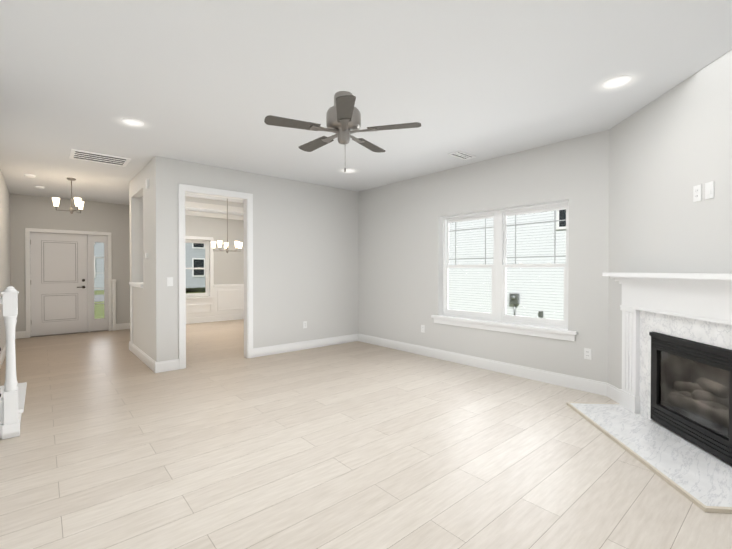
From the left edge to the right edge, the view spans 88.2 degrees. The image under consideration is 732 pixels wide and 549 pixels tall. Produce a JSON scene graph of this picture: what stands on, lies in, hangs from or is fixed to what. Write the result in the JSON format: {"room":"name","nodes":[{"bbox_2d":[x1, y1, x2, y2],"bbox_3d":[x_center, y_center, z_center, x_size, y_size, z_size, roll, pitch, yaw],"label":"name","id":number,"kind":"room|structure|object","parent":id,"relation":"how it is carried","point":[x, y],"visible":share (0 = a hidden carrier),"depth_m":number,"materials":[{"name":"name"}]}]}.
{"room":"living room","nodes":[
{"label":"living room","id":0,"kind":"room"},
{"bbox_2d":[0,169,10,354],"bbox_3d":[-5.195,-0.121,5.282,0.120,2.740,4.695,0,1,-41],"label":"wall","id":1,"kind":"structure","parent":0,"point":[5,260],"depth_m":5.82,"materials":[{"name":"grey paint"}]},
{"bbox_2d":[0,313,619,402],"bbox_3d":[-1.584,1.172,4.910,4.850,0.160,9.993,0,1,-41],"label":"baseboard","id":2,"kind":"structure","parent":1,"relation":"attached to","point":[612,392],"depth_m":5.35,"materials":[{"name":"white wood"}]},
{"bbox_2d":[10,194,243,331],"bbox_3d":[-4.968,-0.151,8.710,5.000,2.740,0.200,0,1,-41],"label":"wall","id":3,"kind":"structure","parent":0,"point":[30,211],"depth_m":8.14,"materials":[{"name":"grey paint"}]},
{"bbox_2d":[29,232,107,337],"bbox_3d":[-6.048,0.192,7.732,1.309,2.072,0.155,0,1,-41],"label":"front door","id":4,"kind":"structure","parent":3,"relation":"in","point":[62,288],"depth_m":7.64,"materials":[{"name":"white paint"}]},
{"bbox_2d":[25,228,111,337],"bbox_3d":[-6.000,0.173,7.678,1.381,2.110,0.020,0,1,-41],"label":"door frame","id":5,"kind":"structure","parent":3,"relation":"attached to","point":[27,269],"depth_m":7.47,"materials":[{"name":"white wood"}]},
{"bbox_2d":[112,279,115,330],"bbox_3d":[-5.434,0.674,8.138,0.078,1.100,0.067,0,1,-41],"label":"trim","id":6,"kind":"structure","parent":3,"relation":"attached to","point":[113,304],"depth_m":8.12,"materials":[{"name":"white wood"}]},
{"bbox_2d":[185,236,214,301],"bbox_3d":[-4.278,-0.116,9.249,1.050,1.600,0.205,0,1,-41],"label":"dining room window","id":7,"kind":"structure","parent":3,"relation":"in","point":[206,255],"depth_m":9.49,"materials":[{"name":"white plastic"}]},
{"bbox_2d":[185,210,243,316],"bbox_3d":[-3.993,-0.236,9.354,2.580,2.582,0.103,0,1,-41],"label":"trim","id":8,"kind":"structure","parent":3,"relation":"attached to","point":[228,298],"depth_m":9.64,"materials":[{"name":"white"}]},
{"bbox_2d":[129,156,166,361],"bbox_3d":[-3.826,-0.133,6.658,0.690,2.740,4.400,0,1,-41],"label":"wall","id":9,"kind":"structure","parent":0,"point":[147,215],"depth_m":5.03,"materials":[{"name":"white paint"}]},
{"bbox_2d":[129,282,142,351],"bbox_3d":[-3.417,0.691,5.754,0.190,1.108,0.922,0,1,-41],"label":"trim","id":10,"kind":"structure","parent":9,"relation":"attached to","point":[137,284],"depth_m":6.00,"materials":[{"name":"white wood"}]},
{"bbox_2d":[146,178,148,188],"bbox_3d":[-2.941,-1.209,5.074,0.024,0.130,0.090,0,1,-41],"label":"box","id":11,"kind":"object","parent":9,"relation":"attached to","point":[147,183],"visible":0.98,"depth_m":5.04,"materials":[{"name":"white plastic"}]},
{"bbox_2d":[185,201,242,212],"bbox_3d":[-3.869,-1.585,8.786,2.160,0.134,0.025,0,1,-41],"label":"trim","id":12,"kind":"structure","parent":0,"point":[187,204],"depth_m":8.97,"materials":[{"name":"white"}]},
{"bbox_2d":[166,158,358,360],"bbox_3d":[-1.387,-0.127,5.934,3.200,2.740,0.120,0,1,-41],"label":"wall","id":13,"kind":"structure","parent":0,"point":[305,251],"depth_m":6.02,"materials":[{"name":"white paint"}]},
{"bbox_2d":[167,277,172,285],"bbox_3d":[-2.526,0.102,4.868,0.070,0.115,0.010,0,1,-41],"label":"light switch","id":14,"kind":"object","parent":13,"relation":"attached to","point":[169,281],"visible":1,"depth_m":4.87,"materials":[{"name":"white plastic"}]},
{"bbox_2d":[178,184,252,368],"bbox_3d":[-2.107,0.035,5.316,1.024,2.428,0.156,0,1,-41],"label":"door frame","id":15,"kind":"structure","parent":13,"relation":"attached to","point":[246,198],"depth_m":5.32,"materials":[{"name":"white wood"}]},
{"bbox_2d":[0,319,731,548],"bbox_3d":[-2.744,1.311,3.906,8.320,0.100,10.400,0,1,-41],"label":"floor","id":16,"kind":"structure","parent":0,"point":[220,441],"depth_m":2.59,"materials":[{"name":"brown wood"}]},
{"bbox_2d":[0,286,26,439],"bbox_3d":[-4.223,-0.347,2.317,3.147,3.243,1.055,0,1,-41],"label":"newel post","id":17,"kind":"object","parent":16,"relation":"on","point":[12,395],"depth_m":2.92,"materials":[{"name":"white painted wood"}]},
{"bbox_2d":[566,273,731,513],"bbox_3d":[2.295,0.633,2.795,0.843,1.274,1.680,0,1,4],"label":"fireplace","id":18,"kind":"object","parent":16,"relation":"on","point":[677,353],"visible":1,"depth_m":2.79,"materials":[{"name":"stone"}]},
{"bbox_2d":[0,0,731,215],"bbox_3d":[-2.744,-1.639,3.880,8.320,0.320,10.400,0,1,-41],"label":"ceiling","id":19,"kind":"structure","parent":0,"point":[212,82],"depth_m":2.84,"materials":[{"name":"white paint"}]},
{"bbox_2d":[24,174,35,177],"bbox_3d":[-5.083,-1.478,5.707,0.130,0.034,0.130,0,1,-41],"label":"smoke detector","id":20,"kind":"object","parent":19,"relation":"attached to","point":[30,175],"visible":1,"depth_m":5.67,"materials":[{"name":"white plastic"}]},
{"bbox_2d":[52,178,83,213],"bbox_3d":[-4.641,-1.217,5.897,0.403,0.560,0.420,0,1,-41],"label":"chandelier","id":21,"kind":"object","parent":19,"relation":"hanging from","point":[79,203],"visible":1,"depth_m":5.85,"materials":[{"name":"white glass"}]},
{"bbox_2d":[69,149,130,166],"bbox_3d":[-3.413,-1.481,4.850,0.610,0.012,0.460,0,1,-41],"label":"ceiling vent","id":22,"kind":"object","parent":19,"relation":"in","point":[98,158],"visible":1,"depth_m":4.83,"materials":[{"name":"white metal"}]},
{"bbox_2d":[121,118,143,125],"bbox_3d":[-2.270,-1.471,3.670,0.420,0.012,0.420,0,1,-41],"label":"recessed light","id":23,"kind":"object","parent":19,"relation":"in","point":[132,122],"visible":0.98,"depth_m":3.66,"materials":[{"name":"white"}]},
{"bbox_2d":[211,198,241,252],"bbox_3d":[-2.797,-1.082,7.673,0.587,1.340,0.609,0,1,-41],"label":"dining chandelier","id":24,"kind":"object","parent":19,"relation":"hanging from","point":[238,244],"visible":0.88,"depth_m":7.64,"materials":[{"name":"white glass"}]},
{"bbox_2d":[264,91,420,171],"bbox_3d":[-0.217,-1.153,3.151,1.222,0.637,1.170,0,1,-41],"label":"ceiling fan","id":25,"kind":"object","parent":19,"relation":"attached to","point":[343,118],"visible":1,"depth_m":3.02,"materials":[{"name":"silver metal"}]},
{"bbox_2d":[342,168,354,171],"bbox_3d":[-0.254,-1.486,5.434,0.420,0.012,0.420,0,1,-41],"label":"recessed light","id":26,"kind":"object","parent":19,"relation":"in","point":[349,170],"visible":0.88,"depth_m":5.41,"materials":[{"name":"white glass"}]},
{"bbox_2d":[448,151,475,159],"bbox_3d":[1.204,-1.480,4.724,0.360,0.012,0.160,0,1,-41],"label":"ceiling vent","id":27,"kind":"object","parent":19,"relation":"in","point":[462,155],"visible":1,"depth_m":4.71,"materials":[{"name":"white metal"}]},
{"bbox_2d":[602,75,631,87],"bbox_3d":[1.919,-1.464,2.884,0.420,0.012,0.420,0,1,-41],"label":"recessed light","id":28,"kind":"object","parent":19,"relation":"in","point":[617,81],"visible":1,"depth_m":2.87,"materials":[{"name":"white"}]},
{"bbox_2d":[359,130,608,382],"bbox_3d":[0.331,-0.132,6.545,0.200,2.740,10.400,0,1,-41],"label":"wall","id":29,"kind":"structure","parent":0,"point":[400,261],"depth_m":4.93,"materials":[{"name":"white paint"}]},
{"bbox_2d":[421,325,424,332],"bbox_3d":[0.869,0.840,5.769,0.008,0.115,0.070,0,1,-41],"label":"electrical outlet","id":30,"kind":"object","parent":29,"relation":"attached to","point":[423,328],"visible":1,"depth_m":5.76,"materials":[{"name":"white plastic"}]},
{"bbox_2d":[431,201,577,340],"bbox_3d":[1.694,-0.045,4.895,0.200,1.555,2.000,0,1,-41],"label":"living room window","id":31,"kind":"structure","parent":29,"relation":"in","point":[499,265],"depth_m":4.88,"materials":[{"name":"white plastic"}]},
{"bbox_2d":[584,348,590,359],"bbox_3d":[2.367,0.855,4.031,0.008,0.115,0.070,0,1,-41],"label":"electrical outlet","id":32,"kind":"object","parent":29,"relation":"attached to","point":[587,353],"visible":1,"depth_m":4.03,"materials":[{"name":"white plastic"}]},
{"bbox_2d":[608,50,731,421],"bbox_3d":[2.463,-0.099,2.776,0.100,2.740,2.210,0,1,4],"label":"wall","id":33,"kind":"structure","parent":0,"point":[670,149],"depth_m":2.99,"materials":[{"name":"white paint"}]},
{"bbox_2d":[693,184,701,201],"bbox_3d":[2.406,-0.584,2.741,0.008,0.115,0.070,0,1,4],"label":"outlet","id":34,"kind":"object","parent":33,"relation":"attached to","point":[697,192],"visible":1,"depth_m":2.74,"materials":[{"name":"white plastic"}]},
{"bbox_2d":[705,181,713,198],"bbox_3d":[2.397,-0.583,2.636,0.010,0.115,0.070,0,1,4],"label":"outlet","id":35,"kind":"object","parent":33,"relation":"attached to","point":[709,190],"visible":1,"depth_m":2.63,"materials":[{"name":"white plastic"}]},
{"label":"outside","id":36,"kind":"structure","parent":0,"visible":0},
{"bbox_2d":[94,287,207,318],"bbox_3d":[-16.460,1.794,25.886,120.000,0.650,130.000,0,1,-41],"label":"ground","id":37,"kind":"structure","parent":36,"point":[98,311],"depth_m":22.82,"materials":[{"name":"green plant"}]},
{"bbox_2d":[94,239,206,289],"bbox_3d":[-23.329,-3.441,38.404,12.800,9.600,10.800,0,1,-41],"label":"house","id":38,"kind":"structure","parent":37,"relation":"on","point":[198,254],"depth_m":37.06,"materials":[{"name":"grey"}]},
{"bbox_2d":[449,210,565,319],"bbox_3d":[13.097,-2.131,14.364,8.230,8.400,38.000,0,1,-41],"label":"neighbouring house","id":39,"kind":"structure","parent":37,"relation":"on","point":[525,237],"depth_m":16.09,"materials":[{"name":"white"}]}
]}

